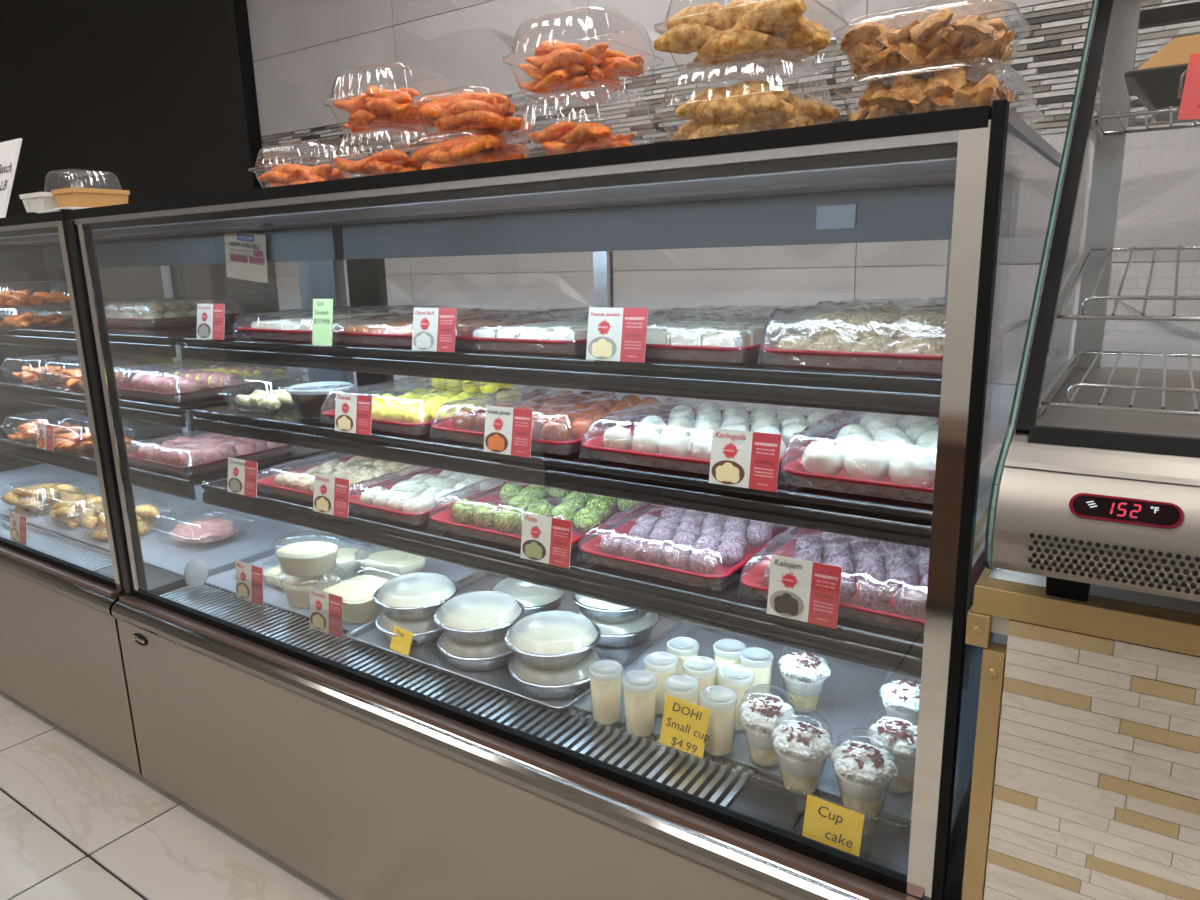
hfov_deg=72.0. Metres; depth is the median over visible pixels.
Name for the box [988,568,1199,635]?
countertop
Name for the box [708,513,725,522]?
ball
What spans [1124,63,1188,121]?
baking pan
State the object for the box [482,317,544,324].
orange slab
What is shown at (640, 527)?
ball
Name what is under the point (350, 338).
tray
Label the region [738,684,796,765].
dessert cup
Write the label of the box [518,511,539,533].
ball
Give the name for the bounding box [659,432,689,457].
ball
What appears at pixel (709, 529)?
ball
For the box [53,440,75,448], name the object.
strip
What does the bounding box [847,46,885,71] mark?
chip
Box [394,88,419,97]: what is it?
strip
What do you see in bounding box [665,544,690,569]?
ball
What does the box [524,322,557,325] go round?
square
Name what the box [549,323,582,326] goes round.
square
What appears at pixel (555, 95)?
strip
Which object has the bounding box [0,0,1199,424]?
wall
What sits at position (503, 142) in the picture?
coil
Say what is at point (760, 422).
ball
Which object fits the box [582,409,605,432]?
ball
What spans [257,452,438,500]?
tray
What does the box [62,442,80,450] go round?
strip
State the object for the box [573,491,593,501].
ball
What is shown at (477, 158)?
coil
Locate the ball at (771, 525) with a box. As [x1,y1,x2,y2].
[750,520,774,530]
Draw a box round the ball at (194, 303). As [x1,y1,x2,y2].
[187,299,202,309]
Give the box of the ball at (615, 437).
[603,426,631,449]
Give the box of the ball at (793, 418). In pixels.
[781,415,809,431]
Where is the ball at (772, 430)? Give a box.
[756,426,782,439]
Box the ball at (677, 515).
[660,507,682,526]
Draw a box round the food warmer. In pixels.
[985,0,1199,601]
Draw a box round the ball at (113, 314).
[108,311,121,317]
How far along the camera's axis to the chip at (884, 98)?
0.82 m
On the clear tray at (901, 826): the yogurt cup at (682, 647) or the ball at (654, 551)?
the yogurt cup at (682, 647)
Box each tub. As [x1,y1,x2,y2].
[0,302,66,305]
[2,372,62,385]
[5,325,73,328]
[45,377,126,390]
[78,518,170,543]
[152,524,254,552]
[224,397,294,412]
[271,531,341,607]
[322,539,371,579]
[331,109,447,137]
[354,544,426,580]
[417,110,530,139]
[511,66,654,105]
[661,117,830,141]
[670,34,844,84]
[843,81,1015,120]
[846,21,1020,86]
[1022,111,1034,127]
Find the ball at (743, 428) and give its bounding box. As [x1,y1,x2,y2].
[725,423,748,430]
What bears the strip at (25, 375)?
in the container at (40, 382)
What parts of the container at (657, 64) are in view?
fried strip, fried strip, fried strip, lid, fried strip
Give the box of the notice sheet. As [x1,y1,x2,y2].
[224,232,267,282]
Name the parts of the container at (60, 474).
lid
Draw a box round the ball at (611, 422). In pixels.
[607,405,632,426]
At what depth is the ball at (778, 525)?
1.50 m
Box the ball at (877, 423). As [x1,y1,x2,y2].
[866,418,899,437]
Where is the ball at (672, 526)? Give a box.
[654,518,677,537]
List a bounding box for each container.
[0,281,66,305]
[0,304,73,328]
[0,353,78,385]
[0,409,84,444]
[0,474,94,517]
[32,485,135,530]
[34,416,139,453]
[39,356,139,390]
[44,169,128,196]
[71,494,175,543]
[146,507,258,552]
[219,371,317,412]
[248,142,363,187]
[261,561,292,588]
[311,558,407,624]
[322,63,452,137]
[329,126,436,178]
[407,129,535,168]
[409,86,537,139]
[502,7,662,105]
[511,85,661,154]
[651,55,841,141]
[654,0,853,84]
[833,0,1031,86]
[833,57,1026,120]
[997,68,1044,127]
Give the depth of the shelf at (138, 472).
2.37 m
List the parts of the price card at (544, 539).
red panel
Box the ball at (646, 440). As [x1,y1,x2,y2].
[631,429,660,453]
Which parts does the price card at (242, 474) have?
red panel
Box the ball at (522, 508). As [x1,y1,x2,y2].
[508,496,531,515]
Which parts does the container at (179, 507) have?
lid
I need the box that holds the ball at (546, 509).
[528,499,553,516]
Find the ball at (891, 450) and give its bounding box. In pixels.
[880,438,917,474]
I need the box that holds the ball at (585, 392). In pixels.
[576,391,596,402]
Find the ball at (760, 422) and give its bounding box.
[751,419,779,431]
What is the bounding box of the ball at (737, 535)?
[720,529,746,548]
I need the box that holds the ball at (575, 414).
[560,407,581,419]
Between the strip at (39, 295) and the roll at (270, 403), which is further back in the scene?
the strip at (39, 295)
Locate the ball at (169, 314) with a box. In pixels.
[164,311,180,317]
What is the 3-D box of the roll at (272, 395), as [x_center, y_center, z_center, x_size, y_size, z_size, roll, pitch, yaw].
[-0.762,-0.119,1.929,0.026,0.026,0.068,-10,16,-35]
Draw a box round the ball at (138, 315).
[132,311,145,318]
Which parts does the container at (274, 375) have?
lid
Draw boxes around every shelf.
[0,317,251,342]
[0,359,310,413]
[0,405,332,486]
[184,333,1002,392]
[194,386,990,529]
[204,453,973,654]
[1041,350,1199,416]
[1056,246,1199,320]
[1094,107,1199,135]
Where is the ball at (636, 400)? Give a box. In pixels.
[622,395,640,415]
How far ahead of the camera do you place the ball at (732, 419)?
1.40 m
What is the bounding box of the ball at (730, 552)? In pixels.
[717,540,743,564]
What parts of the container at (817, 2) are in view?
lid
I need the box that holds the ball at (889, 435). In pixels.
[873,428,908,447]
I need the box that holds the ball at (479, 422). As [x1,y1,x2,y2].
[474,412,485,432]
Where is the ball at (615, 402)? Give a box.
[595,393,617,404]
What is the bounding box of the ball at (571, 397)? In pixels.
[554,390,575,400]
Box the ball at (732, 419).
[721,416,748,429]
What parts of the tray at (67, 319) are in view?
dish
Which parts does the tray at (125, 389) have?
dish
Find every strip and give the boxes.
[0,289,14,296]
[0,293,13,300]
[0,297,6,304]
[0,320,9,326]
[4,316,31,324]
[5,299,19,304]
[7,312,33,320]
[7,434,26,440]
[8,312,21,316]
[11,294,30,301]
[12,371,24,377]
[14,289,29,294]
[14,321,32,327]
[15,431,34,440]
[17,423,36,428]
[20,424,36,435]
[21,371,34,379]
[22,432,36,437]
[23,378,38,383]
[24,368,49,375]
[26,297,42,304]
[30,319,40,326]
[32,316,49,323]
[32,420,46,424]
[34,292,52,299]
[36,372,59,378]
[37,366,60,370]
[41,319,62,325]
[43,315,56,320]
[43,366,55,372]
[44,298,64,302]
[50,313,63,319]
[52,291,65,298]
[52,375,61,381]
[53,433,67,438]
[53,438,67,448]
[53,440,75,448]
[54,296,69,303]
[54,428,71,433]
[58,434,81,441]
[61,375,73,381]
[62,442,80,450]
[63,371,81,379]
[66,379,80,385]
[66,382,83,387]
[67,425,86,432]
[74,441,92,449]
[79,433,91,441]
[80,438,92,447]
[115,372,130,379]
[124,436,132,443]
[268,181,286,186]
[271,165,290,173]
[276,163,303,174]
[289,178,326,184]
[294,164,309,169]
[294,169,324,180]
[309,164,333,175]
[322,173,332,180]
[332,168,348,179]
[334,157,369,174]
[349,92,372,100]
[364,160,393,173]
[365,114,388,132]
[366,85,408,97]
[366,91,411,103]
[369,170,379,175]
[371,106,417,117]
[375,164,403,174]
[378,121,411,134]
[381,113,404,121]
[390,157,420,167]
[392,168,416,172]
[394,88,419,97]
[399,106,419,121]
[405,95,433,106]
[406,164,422,169]
[407,123,424,135]
[518,64,530,73]
[527,59,567,70]
[527,64,585,80]
[528,120,577,143]
[533,64,592,76]
[535,39,566,55]
[541,140,582,153]
[542,85,576,100]
[542,90,592,98]
[557,134,591,140]
[560,75,589,89]
[560,122,611,143]
[566,79,609,94]
[572,90,613,103]
[576,138,614,151]
[577,78,620,93]
[582,61,618,78]
[583,43,608,58]
[584,65,604,80]
[592,133,617,140]
[595,49,626,65]
[606,140,633,148]
[612,72,618,79]
[617,134,623,140]
[619,54,643,77]
[621,132,633,141]
[622,55,638,71]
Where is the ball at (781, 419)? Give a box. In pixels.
[777,408,802,430]
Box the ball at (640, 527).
[628,524,651,542]
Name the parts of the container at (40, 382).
lid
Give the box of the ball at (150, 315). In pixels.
[143,312,163,318]
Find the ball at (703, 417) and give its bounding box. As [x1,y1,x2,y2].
[694,414,720,427]
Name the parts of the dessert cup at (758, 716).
dome lid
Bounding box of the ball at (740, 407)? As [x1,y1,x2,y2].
[722,404,747,418]
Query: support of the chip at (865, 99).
in the container at (1012, 72)
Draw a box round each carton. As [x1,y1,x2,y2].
[19,192,57,212]
[36,209,56,213]
[51,187,129,207]
[54,207,92,210]
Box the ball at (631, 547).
[620,535,644,559]
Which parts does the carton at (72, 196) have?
lid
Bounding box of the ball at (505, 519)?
[494,507,520,532]
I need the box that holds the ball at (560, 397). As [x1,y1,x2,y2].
[552,395,571,404]
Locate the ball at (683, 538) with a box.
[671,532,695,553]
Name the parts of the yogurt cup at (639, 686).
lid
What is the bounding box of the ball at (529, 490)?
[519,486,542,502]
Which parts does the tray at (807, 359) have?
dish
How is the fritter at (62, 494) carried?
in the container at (60, 474)
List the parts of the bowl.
lid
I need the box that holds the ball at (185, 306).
[176,300,191,312]
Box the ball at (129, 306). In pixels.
[121,303,135,312]
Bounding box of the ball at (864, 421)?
[859,412,890,426]
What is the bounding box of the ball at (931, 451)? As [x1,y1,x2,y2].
[925,443,936,478]
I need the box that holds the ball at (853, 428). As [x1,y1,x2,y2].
[836,424,872,443]
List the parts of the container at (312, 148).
fried strip, lid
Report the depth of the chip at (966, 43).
0.80 m
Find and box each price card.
[10,512,26,543]
[37,422,53,450]
[197,304,224,339]
[227,457,257,497]
[235,560,262,605]
[310,587,342,637]
[313,473,349,518]
[335,393,372,435]
[412,308,456,351]
[484,405,532,457]
[520,512,572,568]
[586,307,647,362]
[709,428,781,491]
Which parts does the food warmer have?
glass, glass, post, guard rail, guard rail, glass, rail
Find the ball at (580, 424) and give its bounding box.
[571,415,598,439]
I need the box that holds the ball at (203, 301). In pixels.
[200,299,214,303]
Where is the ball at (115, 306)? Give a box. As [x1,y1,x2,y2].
[107,301,122,311]
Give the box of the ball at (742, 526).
[724,518,747,536]
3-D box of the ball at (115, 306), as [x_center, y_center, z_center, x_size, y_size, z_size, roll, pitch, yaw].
[-1.408,-0.415,2.403,0.063,0.038,0.043,8,16,35]
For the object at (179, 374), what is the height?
0.046 m
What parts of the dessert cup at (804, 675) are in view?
dome lid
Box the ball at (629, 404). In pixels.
[614,400,637,421]
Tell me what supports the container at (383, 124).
on the container at (387, 132)
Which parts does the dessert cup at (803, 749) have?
dome lid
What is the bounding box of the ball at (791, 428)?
[781,421,810,449]
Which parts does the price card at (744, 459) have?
red panel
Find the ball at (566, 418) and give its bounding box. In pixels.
[550,413,573,436]
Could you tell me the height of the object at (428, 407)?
0.040 m
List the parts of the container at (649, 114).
lid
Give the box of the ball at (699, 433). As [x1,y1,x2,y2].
[689,428,712,448]
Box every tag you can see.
[390,625,412,655]
[1178,54,1199,119]
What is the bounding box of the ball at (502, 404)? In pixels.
[496,401,514,407]
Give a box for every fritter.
[2,492,18,504]
[10,486,39,496]
[14,498,41,509]
[15,506,28,513]
[29,503,44,512]
[32,485,44,496]
[39,492,57,501]
[40,484,58,493]
[42,501,56,504]
[49,509,61,519]
[50,482,60,491]
[50,499,82,509]
[53,506,75,516]
[56,494,85,502]
[57,483,76,493]
[57,491,70,500]
[60,515,79,527]
[65,494,79,501]
[73,487,82,495]
[79,507,95,518]
[81,516,97,529]
[83,493,98,501]
[88,497,101,505]
[88,504,102,513]
[92,529,107,540]
[97,512,105,524]
[97,520,105,528]
[135,504,161,517]
[138,518,149,530]
[138,527,146,534]
[146,517,156,526]
[654,23,720,53]
[667,2,735,30]
[674,119,702,140]
[676,87,728,118]
[687,122,743,139]
[693,57,725,66]
[695,27,772,64]
[695,95,748,123]
[704,66,774,79]
[704,125,764,137]
[710,65,767,81]
[722,0,758,23]
[724,34,787,63]
[726,57,808,71]
[726,80,792,101]
[731,88,784,115]
[733,0,806,33]
[736,99,798,128]
[741,15,803,33]
[747,32,830,67]
[762,119,804,130]
[774,23,816,48]
[788,95,823,118]
[792,115,813,125]
[803,17,828,34]
[809,99,839,124]
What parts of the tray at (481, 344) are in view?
dish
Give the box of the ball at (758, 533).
[746,522,771,545]
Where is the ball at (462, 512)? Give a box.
[451,499,476,523]
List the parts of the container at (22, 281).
lid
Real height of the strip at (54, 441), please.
0.026 m
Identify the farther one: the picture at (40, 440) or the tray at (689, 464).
the picture at (40, 440)
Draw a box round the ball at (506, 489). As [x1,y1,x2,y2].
[500,483,521,504]
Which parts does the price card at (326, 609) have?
red panel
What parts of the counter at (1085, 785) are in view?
corner plate, upright trim, trim, trim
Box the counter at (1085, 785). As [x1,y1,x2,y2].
[961,567,1199,899]
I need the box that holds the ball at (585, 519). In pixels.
[574,508,600,533]
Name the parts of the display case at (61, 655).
frame, rail trim, rail, post, panel, corner post, deck plate, panel, post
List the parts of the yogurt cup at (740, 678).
lid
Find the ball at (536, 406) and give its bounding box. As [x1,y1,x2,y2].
[522,397,541,409]
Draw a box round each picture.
[10,528,17,538]
[37,437,44,447]
[197,323,210,337]
[228,478,241,492]
[236,582,249,598]
[310,612,325,629]
[314,496,330,511]
[336,415,352,430]
[413,331,433,349]
[485,432,507,451]
[522,540,545,559]
[588,337,616,358]
[711,460,744,483]
[770,590,803,616]
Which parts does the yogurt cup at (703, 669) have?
lid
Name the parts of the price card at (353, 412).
red panel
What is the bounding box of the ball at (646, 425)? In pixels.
[634,422,661,436]
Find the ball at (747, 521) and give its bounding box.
[726,516,749,525]
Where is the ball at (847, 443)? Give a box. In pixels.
[836,434,876,468]
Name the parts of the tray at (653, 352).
dish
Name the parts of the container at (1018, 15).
lid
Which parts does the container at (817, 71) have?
lid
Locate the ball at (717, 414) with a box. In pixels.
[696,407,722,424]
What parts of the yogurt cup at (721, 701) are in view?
lid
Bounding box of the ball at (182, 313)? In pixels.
[177,310,187,316]
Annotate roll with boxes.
[235,394,253,406]
[249,394,263,406]
[253,390,269,397]
[260,397,280,409]
[266,390,277,393]
[268,393,281,403]
[275,393,293,404]
[277,389,288,393]
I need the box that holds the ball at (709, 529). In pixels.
[700,525,723,544]
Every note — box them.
[312,299,332,345]
[659,694,709,756]
[802,794,864,856]
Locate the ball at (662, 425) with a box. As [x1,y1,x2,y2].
[639,416,665,430]
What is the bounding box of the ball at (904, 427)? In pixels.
[898,415,932,431]
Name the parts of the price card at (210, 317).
red panel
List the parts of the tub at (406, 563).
lid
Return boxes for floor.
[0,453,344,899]
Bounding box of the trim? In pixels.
[233,0,285,370]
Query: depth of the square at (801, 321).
1.40 m
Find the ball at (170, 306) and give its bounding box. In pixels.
[163,300,179,312]
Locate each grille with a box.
[0,513,188,595]
[204,582,924,899]
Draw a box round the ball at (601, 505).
[585,496,610,520]
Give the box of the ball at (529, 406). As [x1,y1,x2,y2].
[515,403,535,411]
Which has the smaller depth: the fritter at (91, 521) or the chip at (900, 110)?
the chip at (900, 110)
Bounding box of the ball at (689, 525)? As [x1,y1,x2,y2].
[676,521,700,540]
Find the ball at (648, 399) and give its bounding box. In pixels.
[638,397,662,417]
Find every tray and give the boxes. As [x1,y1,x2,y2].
[14,303,108,323]
[103,296,246,327]
[114,359,302,401]
[126,430,301,474]
[233,304,444,342]
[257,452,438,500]
[320,376,544,434]
[332,307,561,347]
[349,465,514,521]
[428,478,657,548]
[430,385,679,453]
[455,304,686,355]
[569,622,911,830]
[577,502,794,584]
[579,397,849,474]
[645,305,827,363]
[738,526,981,630]
[758,297,1006,374]
[779,407,995,502]
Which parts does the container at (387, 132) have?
fried strip, lid, fried strip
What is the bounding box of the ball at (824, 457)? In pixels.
[802,440,842,475]
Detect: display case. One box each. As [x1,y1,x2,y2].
[0,209,353,773]
[64,99,1061,899]
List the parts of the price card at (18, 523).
red panel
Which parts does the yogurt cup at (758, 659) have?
lid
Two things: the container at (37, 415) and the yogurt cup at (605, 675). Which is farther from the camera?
the container at (37, 415)
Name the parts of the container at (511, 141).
lid, fried coil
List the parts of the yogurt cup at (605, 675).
lid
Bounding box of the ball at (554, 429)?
[541,419,568,440]
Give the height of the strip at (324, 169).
0.020 m
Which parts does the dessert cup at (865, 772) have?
dome lid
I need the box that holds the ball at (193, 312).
[188,309,196,315]
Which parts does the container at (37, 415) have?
lid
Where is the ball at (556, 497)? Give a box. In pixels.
[549,487,572,502]
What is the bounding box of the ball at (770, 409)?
[750,405,775,425]
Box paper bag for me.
[1137,34,1199,69]
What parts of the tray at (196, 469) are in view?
dish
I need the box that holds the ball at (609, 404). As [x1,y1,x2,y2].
[593,399,614,410]
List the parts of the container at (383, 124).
fried strip, fried strip, fried strip, lid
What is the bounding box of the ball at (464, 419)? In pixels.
[452,410,476,430]
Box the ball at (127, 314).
[119,311,133,317]
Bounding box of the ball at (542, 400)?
[532,393,549,402]
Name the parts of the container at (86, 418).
lid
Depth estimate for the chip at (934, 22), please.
0.79 m
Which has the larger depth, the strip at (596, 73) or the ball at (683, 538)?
the ball at (683, 538)
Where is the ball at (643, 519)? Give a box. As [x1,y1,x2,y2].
[635,514,657,530]
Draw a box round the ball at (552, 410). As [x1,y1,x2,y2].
[538,405,558,417]
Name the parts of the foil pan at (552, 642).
dome lid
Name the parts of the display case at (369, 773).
corner post, post, panel, rail, rail trim, frame, deck plate, panel, socket plate, corner post, post, glass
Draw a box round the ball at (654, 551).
[642,539,667,564]
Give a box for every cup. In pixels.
[588,660,622,723]
[622,670,656,736]
[644,651,677,714]
[663,675,698,705]
[666,636,698,674]
[683,656,716,706]
[700,685,736,755]
[713,639,745,685]
[719,664,753,729]
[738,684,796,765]
[739,647,773,700]
[739,714,751,760]
[771,707,833,794]
[778,646,830,711]
[831,728,897,819]
[867,706,917,793]
[879,671,920,725]
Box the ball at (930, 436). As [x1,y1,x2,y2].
[915,431,937,451]
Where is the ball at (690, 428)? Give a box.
[668,417,693,437]
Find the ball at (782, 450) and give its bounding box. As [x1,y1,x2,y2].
[780,439,785,457]
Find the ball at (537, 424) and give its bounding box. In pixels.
[532,417,542,438]
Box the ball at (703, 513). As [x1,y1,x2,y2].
[685,509,707,517]
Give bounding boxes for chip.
[840,21,880,52]
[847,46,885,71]
[848,107,869,120]
[850,42,886,65]
[851,66,867,82]
[858,80,890,107]
[862,45,899,78]
[865,104,894,116]
[865,107,898,118]
[866,43,885,48]
[871,24,905,47]
[871,90,910,109]
[878,70,888,77]
[878,75,896,87]
[886,20,919,43]
[889,63,912,77]
[889,74,919,90]
[896,39,918,47]
[896,42,932,69]
[898,78,927,89]
[898,84,930,110]
[899,105,912,112]
[900,41,931,75]
[902,71,933,77]
[903,64,924,74]
[907,107,937,113]
[908,31,943,49]
[909,7,953,45]
[912,81,952,113]
[923,90,942,110]
[924,72,932,77]
[925,39,964,73]
[926,63,966,91]
[934,57,964,72]
[935,97,959,109]
[940,15,981,44]
[951,18,995,42]
[951,87,996,103]
[955,30,998,62]
[955,73,996,107]
[961,29,1006,59]
[961,63,968,72]
[965,50,996,68]
[966,60,983,77]
[967,58,976,64]
[970,81,998,106]
[974,46,1012,80]
[983,30,1015,54]
[984,18,1007,34]
[994,79,1002,91]
[996,85,1013,102]
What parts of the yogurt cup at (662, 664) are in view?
lid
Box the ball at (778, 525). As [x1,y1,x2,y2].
[776,524,788,527]
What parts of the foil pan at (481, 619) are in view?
dome lid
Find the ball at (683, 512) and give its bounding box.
[666,506,684,514]
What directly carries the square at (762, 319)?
on the tray at (653, 352)
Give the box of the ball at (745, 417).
[724,409,749,426]
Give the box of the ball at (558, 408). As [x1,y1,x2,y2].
[543,399,564,411]
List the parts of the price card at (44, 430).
red panel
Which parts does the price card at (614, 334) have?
red panel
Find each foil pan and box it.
[373,572,459,619]
[375,604,453,645]
[433,591,524,643]
[437,626,520,670]
[487,579,566,618]
[504,610,601,668]
[508,648,604,698]
[571,593,647,622]
[574,609,658,647]
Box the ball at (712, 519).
[701,515,724,529]
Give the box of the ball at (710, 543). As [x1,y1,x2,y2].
[693,536,718,556]
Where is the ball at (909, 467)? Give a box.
[888,449,934,486]
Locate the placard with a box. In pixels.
[0,138,21,217]
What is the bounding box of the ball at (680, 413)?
[668,411,693,424]
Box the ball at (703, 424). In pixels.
[693,421,718,431]
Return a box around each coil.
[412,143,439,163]
[421,160,460,169]
[428,150,463,162]
[431,96,458,103]
[432,93,468,109]
[437,133,481,150]
[455,116,506,133]
[459,133,506,148]
[459,152,501,164]
[467,93,498,104]
[467,152,503,164]
[479,144,511,152]
[481,93,515,116]
[492,103,508,115]
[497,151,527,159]
[508,143,529,154]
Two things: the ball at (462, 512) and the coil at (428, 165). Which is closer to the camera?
the coil at (428, 165)
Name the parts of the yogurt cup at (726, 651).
lid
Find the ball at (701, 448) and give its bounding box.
[691,436,711,459]
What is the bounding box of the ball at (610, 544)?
[600,532,623,555]
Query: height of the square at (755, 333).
0.038 m
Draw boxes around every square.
[39,312,67,315]
[251,320,287,328]
[267,320,299,328]
[280,318,312,320]
[284,321,312,329]
[301,322,341,329]
[333,316,348,318]
[334,319,367,327]
[363,317,391,324]
[386,315,412,322]
[473,327,513,337]
[496,328,537,338]
[500,325,537,328]
[521,329,562,339]
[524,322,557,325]
[525,325,560,328]
[546,330,587,339]
[547,326,585,329]
[548,320,575,322]
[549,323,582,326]
[568,320,587,323]
[570,323,587,326]
[572,327,587,329]
[646,329,684,344]
[647,319,670,324]
[647,325,675,328]
[658,322,694,325]
[665,325,704,329]
[671,329,715,345]
[677,319,707,322]
[686,323,722,326]
[695,326,734,330]
[703,330,749,346]
[704,320,739,323]
[715,323,751,327]
[724,317,748,320]
[727,327,768,345]
[733,320,768,324]
[744,324,784,340]
[752,318,783,321]
[762,321,799,336]
[777,318,809,333]
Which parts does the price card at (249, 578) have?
red panel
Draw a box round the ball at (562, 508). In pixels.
[551,503,576,526]
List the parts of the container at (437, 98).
fried coil, fried coil, fried coil, lid, fried coil, fried coil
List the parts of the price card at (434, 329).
red panel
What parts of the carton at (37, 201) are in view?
lid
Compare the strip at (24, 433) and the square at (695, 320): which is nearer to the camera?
the square at (695, 320)
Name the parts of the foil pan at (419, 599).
dome lid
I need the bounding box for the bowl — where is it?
[286,381,354,419]
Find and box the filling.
[170,518,237,543]
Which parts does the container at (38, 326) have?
lid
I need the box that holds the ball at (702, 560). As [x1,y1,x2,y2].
[689,548,716,573]
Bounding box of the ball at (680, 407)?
[669,405,694,421]
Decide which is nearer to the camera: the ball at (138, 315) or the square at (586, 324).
the square at (586, 324)
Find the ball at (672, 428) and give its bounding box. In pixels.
[660,424,688,440]
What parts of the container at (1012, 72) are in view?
lid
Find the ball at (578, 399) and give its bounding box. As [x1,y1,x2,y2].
[573,396,592,406]
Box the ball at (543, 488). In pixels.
[529,484,549,498]
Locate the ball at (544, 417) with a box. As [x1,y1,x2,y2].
[533,411,550,424]
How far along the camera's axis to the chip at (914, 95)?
0.80 m
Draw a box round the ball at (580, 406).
[565,401,586,413]
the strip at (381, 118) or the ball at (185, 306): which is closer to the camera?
the strip at (381, 118)
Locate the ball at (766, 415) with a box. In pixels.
[752,412,779,426]
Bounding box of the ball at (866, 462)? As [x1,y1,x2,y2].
[845,445,888,480]
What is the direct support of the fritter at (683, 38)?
in the container at (817, 2)
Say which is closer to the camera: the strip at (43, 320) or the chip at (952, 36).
the chip at (952, 36)
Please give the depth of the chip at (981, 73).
0.85 m
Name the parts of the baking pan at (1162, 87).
handle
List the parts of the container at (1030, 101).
lid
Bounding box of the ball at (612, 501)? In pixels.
[593,494,617,508]
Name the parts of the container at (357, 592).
lid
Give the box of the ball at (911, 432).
[906,421,937,444]
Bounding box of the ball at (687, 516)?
[680,511,703,529]
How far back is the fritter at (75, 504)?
2.40 m
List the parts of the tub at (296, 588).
deli tub, lid, lid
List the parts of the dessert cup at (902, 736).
dome lid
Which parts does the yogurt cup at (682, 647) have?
lid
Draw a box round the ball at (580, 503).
[562,492,586,512]
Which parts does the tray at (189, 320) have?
dish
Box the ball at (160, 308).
[146,301,165,313]
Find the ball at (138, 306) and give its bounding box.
[134,303,147,312]
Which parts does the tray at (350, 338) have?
dish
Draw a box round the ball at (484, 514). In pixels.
[473,502,498,527]
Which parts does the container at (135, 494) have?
lid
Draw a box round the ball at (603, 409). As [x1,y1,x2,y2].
[584,403,608,422]
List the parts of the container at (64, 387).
lid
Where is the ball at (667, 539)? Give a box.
[648,527,672,547]
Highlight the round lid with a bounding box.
[184,558,208,587]
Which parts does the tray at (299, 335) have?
dish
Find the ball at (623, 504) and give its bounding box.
[617,498,641,513]
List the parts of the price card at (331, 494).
red panel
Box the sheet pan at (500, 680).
[346,571,682,711]
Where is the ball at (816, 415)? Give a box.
[807,411,833,436]
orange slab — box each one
[457,319,519,327]
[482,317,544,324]
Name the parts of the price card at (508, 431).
red panel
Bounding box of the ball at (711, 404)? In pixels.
[696,402,720,417]
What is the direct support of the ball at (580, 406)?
on the tray at (571, 445)

